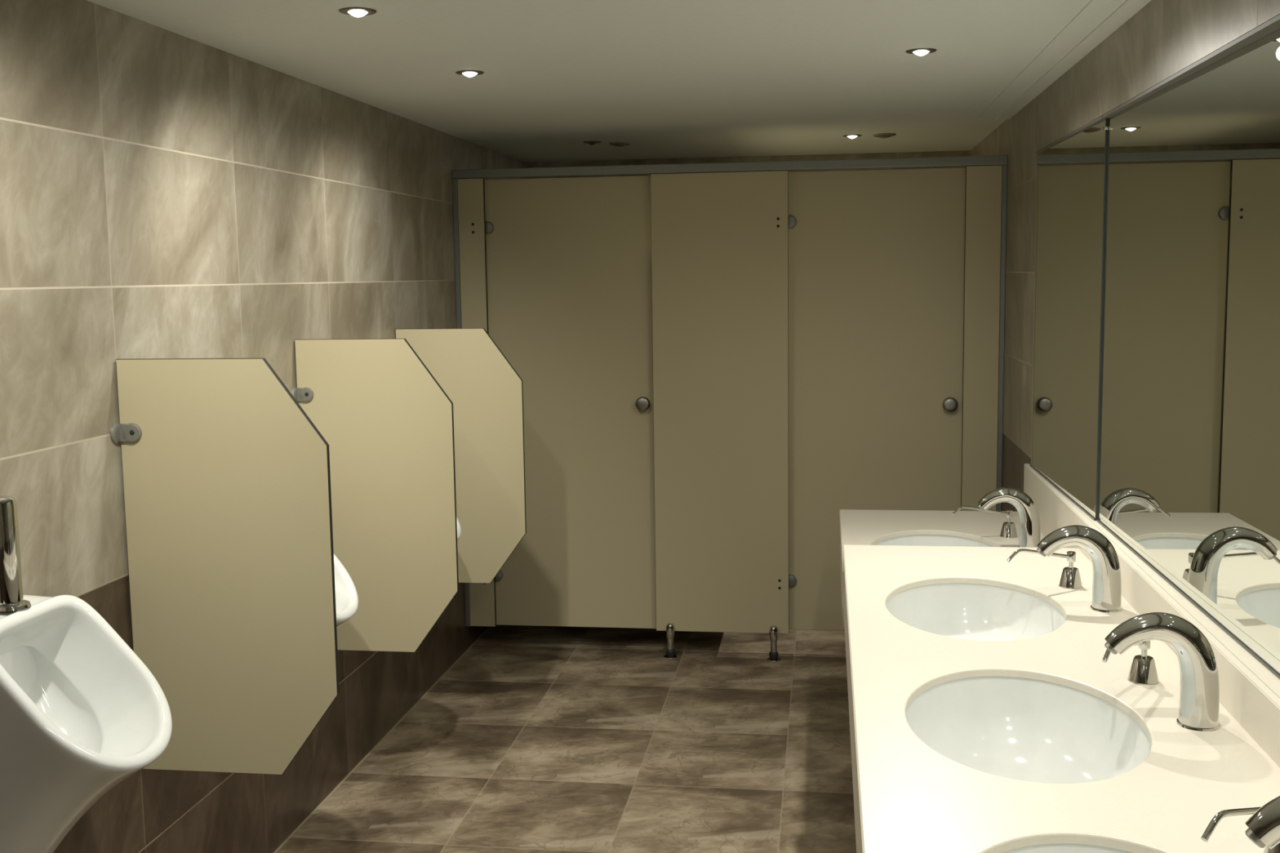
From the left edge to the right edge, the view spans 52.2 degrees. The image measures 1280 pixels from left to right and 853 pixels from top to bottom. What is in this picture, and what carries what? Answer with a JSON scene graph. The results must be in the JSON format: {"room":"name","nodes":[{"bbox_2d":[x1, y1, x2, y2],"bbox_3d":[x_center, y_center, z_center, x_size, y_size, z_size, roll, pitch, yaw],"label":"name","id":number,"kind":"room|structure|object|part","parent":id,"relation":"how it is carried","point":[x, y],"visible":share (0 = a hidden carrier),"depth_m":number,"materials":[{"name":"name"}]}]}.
{"room":"public restroom","nodes":[
{"label":"public restroom","id":0,"kind":"room"},
{"bbox_2d":[0,0,525,852],"bbox_3d":[-1.226,0.184,3.119,0.120,2.270,8.390,0,7,8],"label":"wall","id":1,"kind":"structure","parent":0,"point":[164,193],"depth_m":3.23,"materials":[{"name":"tile"}]},
{"bbox_2d":[0,495,172,852],"bbox_3d":[-1.085,0.541,2.480,0.341,0.817,0.360,0,7,8],"label":"urinal","id":2,"kind":"object","parent":1,"relation":"attached to","point":[81,713],"visible":1,"depth_m":2.49,"materials":[{"name":"white ceramic"}]},
{"bbox_2d":[110,358,339,774],"bbox_3d":[-0.938,0.327,2.959,0.495,0.962,0.048,0,7,8],"label":"privacy screen","id":3,"kind":"object","parent":1,"relation":"attached to","point":[226,475],"visible":0.99,"depth_m":2.96,"materials":[{"name":"beige laminate"}]},
{"bbox_2d":[333,554,358,626],"bbox_3d":[-0.939,0.421,3.503,0.341,0.817,0.360,0,7,8],"label":"urinal","id":4,"kind":"object","parent":1,"relation":"attached to","point":[346,594],"visible":0.12,"depth_m":3.59,"materials":[{"name":"white ceramic"}]},
{"bbox_2d":[291,338,458,652],"bbox_3d":[-0.800,0.216,3.954,0.488,0.962,0.048,0,7,8],"label":"privacy screen","id":5,"kind":"object","parent":1,"relation":"attached to","point":[386,422],"visible":0.94,"depth_m":3.95,"materials":[{"name":"beige laminate"}]},
{"bbox_2d":[456,516,461,540],"bbox_3d":[-0.796,0.302,4.511,0.341,0.817,0.360,0,7,8],"label":"urinal","id":6,"kind":"object","parent":1,"relation":"attached to","point":[459,528],"visible":0.02,"depth_m":4.56,"materials":[{"name":"white ceramic"}]},
{"bbox_2d":[395,328,526,583],"bbox_3d":[-0.672,0.116,4.877,0.482,0.962,0.048,0,7,8],"label":"privacy screen","id":7,"kind":"object","parent":1,"relation":"attached to","point":[485,391],"visible":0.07,"depth_m":4.87,"materials":[{"name":"beige laminate"}]},
{"bbox_2d":[452,178,470,626],"bbox_3d":[-0.782,-0.088,5.744,0.020,1.975,0.036,0,7,8],"label":"channel","id":8,"kind":"object","parent":1,"relation":"attached to","point":[455,193],"visible":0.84,"depth_m":5.66,"materials":[{"name":"grey metal"}]},
{"bbox_2d":[457,177,496,626],"bbox_3d":[-0.715,-0.087,5.733,0.116,1.974,0.023,0,7,8],"label":"pilaster","id":9,"kind":"object","parent":8,"relation":"attached to","point":[471,192],"visible":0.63,"depth_m":5.66,"materials":[{"name":"beige laminate"}]},
{"bbox_2d":[484,175,656,628],"bbox_3d":[-0.294,-0.086,5.701,0.785,1.976,0.059,0,7,8],"label":"door","id":10,"kind":"structure","parent":9,"relation":"attached to","point":[569,259],"depth_m":5.70,"materials":[{"name":"beige laminate"}]},
{"bbox_3d":[0.012,-0.098,5.646,0.062,0.062,0.039,0,7,8],"label":"knob","id":11,"kind":"part","parent":10,"relation":"part of","materials":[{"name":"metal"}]},
{"bbox_2d":[273,625,856,852],"bbox_3d":[0.058,1.373,3.076,2.680,0.120,8.390,0,7,8],"label":"floor","id":12,"kind":"structure","parent":0,"point":[535,739],"depth_m":4.56,"materials":[{"name":"tile"}]},
{"bbox_2d":[650,170,788,661],"bbox_3d":[0.342,-0.027,5.568,0.578,2.084,0.067,0,7,8],"label":"pilaster","id":13,"kind":"object","parent":12,"relation":"on","point":[720,240],"visible":1,"depth_m":5.57,"materials":[{"name":"beige laminate"}]},
{"bbox_3d":[0.133,0.917,5.704,0.037,0.122,0.037,0,7,8],"label":"leg","id":14,"kind":"part","parent":13,"relation":"part of","materials":[{"name":"silver metal"}]},
{"bbox_2d":[451,155,1008,178],"bbox_3d":[0.343,-1.085,5.468,2.320,0.037,0.046,0,7,8],"label":"headrail","id":15,"kind":"object","parent":13,"relation":"on","point":[962,161],"visible":1,"depth_m":5.44,"materials":[{"name":"grey metal"}]},
{"bbox_3d":[0.578,0.918,5.641,0.037,0.122,0.037,0,7,8],"label":"leg","id":16,"kind":"part","parent":13,"relation":"part of","materials":[{"name":"silver metal"}]},
{"bbox_2d":[788,167,965,631],"bbox_3d":[0.990,-0.089,5.518,0.781,1.964,0.059,0,7,8],"label":"door","id":17,"kind":"structure","parent":13,"relation":"attached to","point":[876,257],"depth_m":5.50,"materials":[{"name":"beige laminate"}]},
{"bbox_3d":[1.298,-0.091,5.464,0.062,0.062,0.039,0,7,8],"label":"knob","id":18,"kind":"part","parent":17,"relation":"part of","materials":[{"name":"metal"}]},
{"bbox_2d":[87,0,1090,162],"bbox_3d":[0.025,-1.000,2.803,2.680,0.120,8.390,0,7,8],"label":"ceiling","id":19,"kind":"structure","parent":0,"point":[666,78],"depth_m":3.77,"materials":[{"name":"paint"}]},
{"bbox_2d":[338,7,376,17],"bbox_3d":[-0.646,-0.945,2.992,0.085,0.014,0.085,0,7,8],"label":"recessed light","id":20,"kind":"object","parent":19,"relation":"in","point":[355,11],"visible":1,"depth_m":2.98,"materials":[{"name":"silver metal"}]},
{"bbox_2d":[455,70,484,77],"bbox_3d":[-0.509,-1.052,3.907,0.085,0.014,0.085,0,7,8],"label":"recessed light","id":21,"kind":"object","parent":19,"relation":"in","point":[469,73],"visible":1,"depth_m":3.89,"materials":[{"name":"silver metal"}]},
{"bbox_2d":[582,141,600,145],"bbox_3d":[-0.219,-1.296,5.980,0.085,0.014,0.085,0,7,8],"label":"recessed light","id":22,"kind":"object","parent":19,"relation":"in","point":[592,143],"visible":1,"depth_m":5.96,"materials":[{"name":"brown metal"}]},
{"bbox_2d":[608,142,631,146],"bbox_3d":[-0.091,-1.304,6.046,0.104,0.016,0.104,0,7,8],"label":"ceiling vent","id":23,"kind":"object","parent":19,"relation":"in","point":[615,144],"visible":1,"depth_m":6.02,"materials":[{"name":"white metal"}]},
{"bbox_2d":[843,134,862,138],"bbox_3d":[0.952,-1.298,5.856,0.085,0.014,0.085,0,7,8],"label":"recessed light","id":24,"kind":"object","parent":19,"relation":"in","point":[851,136],"visible":1,"depth_m":5.84,"materials":[{"name":"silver metal"}]},
{"bbox_2d":[872,133,896,137],"bbox_3d":[1.090,-1.296,5.829,0.104,0.016,0.104,0,7,8],"label":"ceiling vent","id":25,"kind":"object","parent":19,"relation":"in","point":[879,135],"visible":1,"depth_m":5.80,"materials":[{"name":"white metal"}]},
{"bbox_2d":[906,48,936,56],"bbox_3d":[0.783,-1.040,3.639,0.085,0.014,0.085,0,7,8],"label":"recessed light","id":26,"kind":"object","parent":19,"relation":"in","point":[919,51],"visible":1,"depth_m":3.62,"materials":[{"name":"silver metal"}]},
{"bbox_2d":[525,150,969,177],"bbox_3d":[0.560,-0.291,7.014,2.320,2.270,0.120,0,7,8],"label":"wall","id":27,"kind":"structure","parent":0,"point":[962,153],"depth_m":6.82,"materials":[{"name":"stone"}]},
{"bbox_2d":[969,0,1279,511],"bbox_3d":[1.220,0.189,2.772,0.180,2.270,8.390,0,7,8],"label":"wall","id":28,"kind":"structure","parent":0,"point":[1164,37],"depth_m":4.08,"materials":[{"name":"stone"}]},
{"bbox_2d":[839,509,1044,627],"bbox_3d":[0.996,0.447,4.255,0.676,0.170,1.006,0,7,8],"label":"countertop","id":29,"kind":"structure","parent":28,"relation":"attached to","point":[856,526],"depth_m":4.46,"materials":[{"name":"white stone"}]},
{"bbox_2d":[874,534,994,546],"bbox_3d":[0.931,0.491,4.104,0.448,0.190,0.647,0,7,8],"label":"washbasin","id":30,"kind":"object","parent":29,"relation":"in","point":[912,540],"visible":0.11,"depth_m":4.37,"materials":[{"name":"white ceramic"}]},
{"bbox_2d":[952,506,1017,537],"bbox_3d":[1.114,0.307,4.222,0.236,0.113,0.057,-3,7,-17],"label":"soap dispenser","id":31,"kind":"object","parent":29,"relation":"on","point":[1008,530],"visible":0.97,"depth_m":4.23,"materials":[{"name":"silver metal"}]},
{"bbox_3d":[1.097,0.272,4.213,0.200,0.041,0.008,-3,7,-17],"label":"spout","id":32,"kind":"part","parent":31,"relation":"part of","materials":[{"name":"silver metal"}]},
{"bbox_2d":[977,487,1040,547],"bbox_3d":[1.146,0.284,4.050,0.195,0.196,0.072,0,7,8],"label":"faucet","id":33,"kind":"object","parent":29,"relation":"on","point":[1029,536],"visible":0.92,"depth_m":4.02,"materials":[{"name":"metal"}]},
{"bbox_2d":[995,164,1007,511],"bbox_3d":[1.495,-0.083,5.421,0.020,1.975,0.036,0,7,8],"label":"channel","id":34,"kind":"object","parent":28,"relation":"attached to","point":[1004,183],"visible":0.58,"depth_m":5.37,"materials":[{"name":"grey metal"}]},
{"bbox_2d":[960,164,1002,511],"bbox_3d":[1.415,-0.083,5.433,0.143,1.974,0.020,0,7,8],"label":"pilaster","id":35,"kind":"object","parent":34,"relation":"attached to","point":[983,198],"visible":0.58,"depth_m":5.39,"materials":[{"name":"beige laminate"}]},
{"bbox_2d":[843,544,1279,852],"bbox_3d":[0.626,0.674,1.652,0.676,0.170,4.268,0,7,8],"label":"countertop","id":36,"kind":"structure","parent":28,"relation":"attached to","point":[909,797],"depth_m":2.17,"materials":[{"name":"white stone"}]},
{"bbox_2d":[885,582,1065,640],"bbox_3d":[0.787,0.532,3.086,0.448,0.190,0.647,0,7,8],"label":"washbasin","id":37,"kind":"object","parent":36,"relation":"in","point":[963,611],"visible":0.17,"depth_m":3.33,"materials":[{"name":"white ceramic"}]},
{"bbox_2d":[906,675,1151,783],"bbox_3d":[0.676,0.623,2.308,0.448,0.190,0.647,0,7,8],"label":"washbasin","id":38,"kind":"object","parent":36,"relation":"in","point":[1028,730],"visible":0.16,"depth_m":2.52,"materials":[{"name":"white ceramic"}]},
{"bbox_2d":[1006,548,1082,589],"bbox_3d":[0.991,0.347,3.203,0.236,0.113,0.057,-4,7,-27],"label":"soap dispenser","id":39,"kind":"object","parent":36,"relation":"on","point":[1070,578],"visible":0.96,"depth_m":3.23,"materials":[{"name":"silver metal"}]},
{"bbox_3d":[0.974,0.313,3.191,0.200,0.041,0.008,-4,7,-27],"label":"spout","id":40,"kind":"part","parent":39,"relation":"part of","materials":[{"name":"silver metal"}]},
{"bbox_3d":[1.071,0.344,3.244,0.011,0.019,0.011,-4,7,-27],"label":"pump stem","id":41,"kind":"part","parent":39,"relation":"part of","materials":[{"name":"silver metal"}]},
{"bbox_2d":[1003,843,1133,852],"bbox_3d":[0.568,0.712,1.548,0.448,0.190,0.647,0,7,8],"label":"washbasin","id":42,"kind":"object","parent":36,"relation":"in","point":[1060,847],"visible":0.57,"depth_m":1.83,"materials":[{"name":"white ceramic"}]},
{"bbox_2d":[1036,524,1122,613],"bbox_3d":[1.020,0.326,3.028,0.195,0.196,0.072,0,7,8],"label":"faucet","id":43,"kind":"object","parent":36,"relation":"on","point":[1107,579],"visible":1,"depth_m":3.00,"materials":[{"name":"metal"}]},
{"bbox_2d":[1102,640,1159,684],"bbox_3d":[0.904,0.439,2.424,0.057,0.113,0.236,5,9,40],"label":"soap dispenser","id":44,"kind":"object","parent":36,"relation":"on","point":[1143,671],"visible":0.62,"depth_m":2.48,"materials":[{"name":"silver metal"}]},
{"bbox_3d":[0.892,0.405,2.406,0.008,0.041,0.200,5,9,40],"label":"spout","id":45,"kind":"part","parent":44,"relation":"part of","materials":[{"name":"silver metal"}]},
{"bbox_3d":[0.962,0.432,2.492,0.011,0.019,0.011,5,9,40],"label":"pump stem","id":46,"kind":"part","parent":44,"relation":"part of","materials":[{"name":"silver metal"}]},
{"bbox_2d":[1104,612,1221,731],"bbox_3d":[0.901,0.417,2.251,0.195,0.196,0.072,0,7,8],"label":"faucet","id":47,"kind":"object","parent":36,"relation":"on","point":[1199,691],"visible":1,"depth_m":2.22,"materials":[{"name":"metal"}]},
{"bbox_2d":[1200,806,1279,852],"bbox_3d":[0.783,0.527,1.671,0.236,0.113,0.057,-6,8,-37],"label":"soap dispenser","id":48,"kind":"object","parent":36,"relation":"on","point":[1220,815],"visible":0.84,"depth_m":1.62,"materials":[{"name":"silver metal"}]},
{"bbox_3d":[0.768,0.493,1.656,0.200,0.041,0.008,-6,8,-37],"label":"spout","id":49,"kind":"part","parent":48,"relation":"part of","materials":[{"name":"silver metal"}]},
{"bbox_2d":[1244,795,1279,848],"bbox_3d":[0.793,0.506,1.492,0.195,0.196,0.072,0,7,8],"label":"faucet","id":50,"kind":"object","parent":36,"relation":"on","point":[1264,825],"visible":1,"depth_m":1.49,"materials":[{"name":"silver metal"}]},
{"bbox_2d":[976,0,1151,119],"bbox_3d":[0.950,-0.850,1.951,0.129,0.009,6.700,0,7,8],"label":"trim","id":51,"kind":"structure","parent":28,"relation":"attached to","point":[1099,19],"depth_m":3.65,"materials":[{"name":"paint"}]},
{"bbox_2d":[1030,115,1108,520],"bbox_3d":[1.319,-0.344,4.052,0.024,1.098,1.054,0,7,7],"label":"wall mirror","id":52,"kind":"object","parent":28,"relation":"attached to","point":[1072,169],"visible":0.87,"depth_m":3.96,"materials":[{"name":"clear glass"}]},
{"bbox_2d":[1023,463,1279,767],"bbox_3d":[1.052,0.523,2.098,0.078,0.170,5.300,0,7,8],"label":"backsplash","id":53,"kind":"structure","parent":28,"relation":"attached to","point":[1249,691],"depth_m":2.59,"materials":[{"name":"white stone"}]},
{"bbox_2d":[1096,13,1279,679],"bbox_3d":[0.956,-0.019,1.282,0.074,1.098,4.589,0,7,8],"label":"wall mirror","id":54,"kind":"object","parent":28,"relation":"attached to","point":[1189,466],"visible":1,"depth_m":2.63,"materials":[{"name":"clear glass"}]}
]}

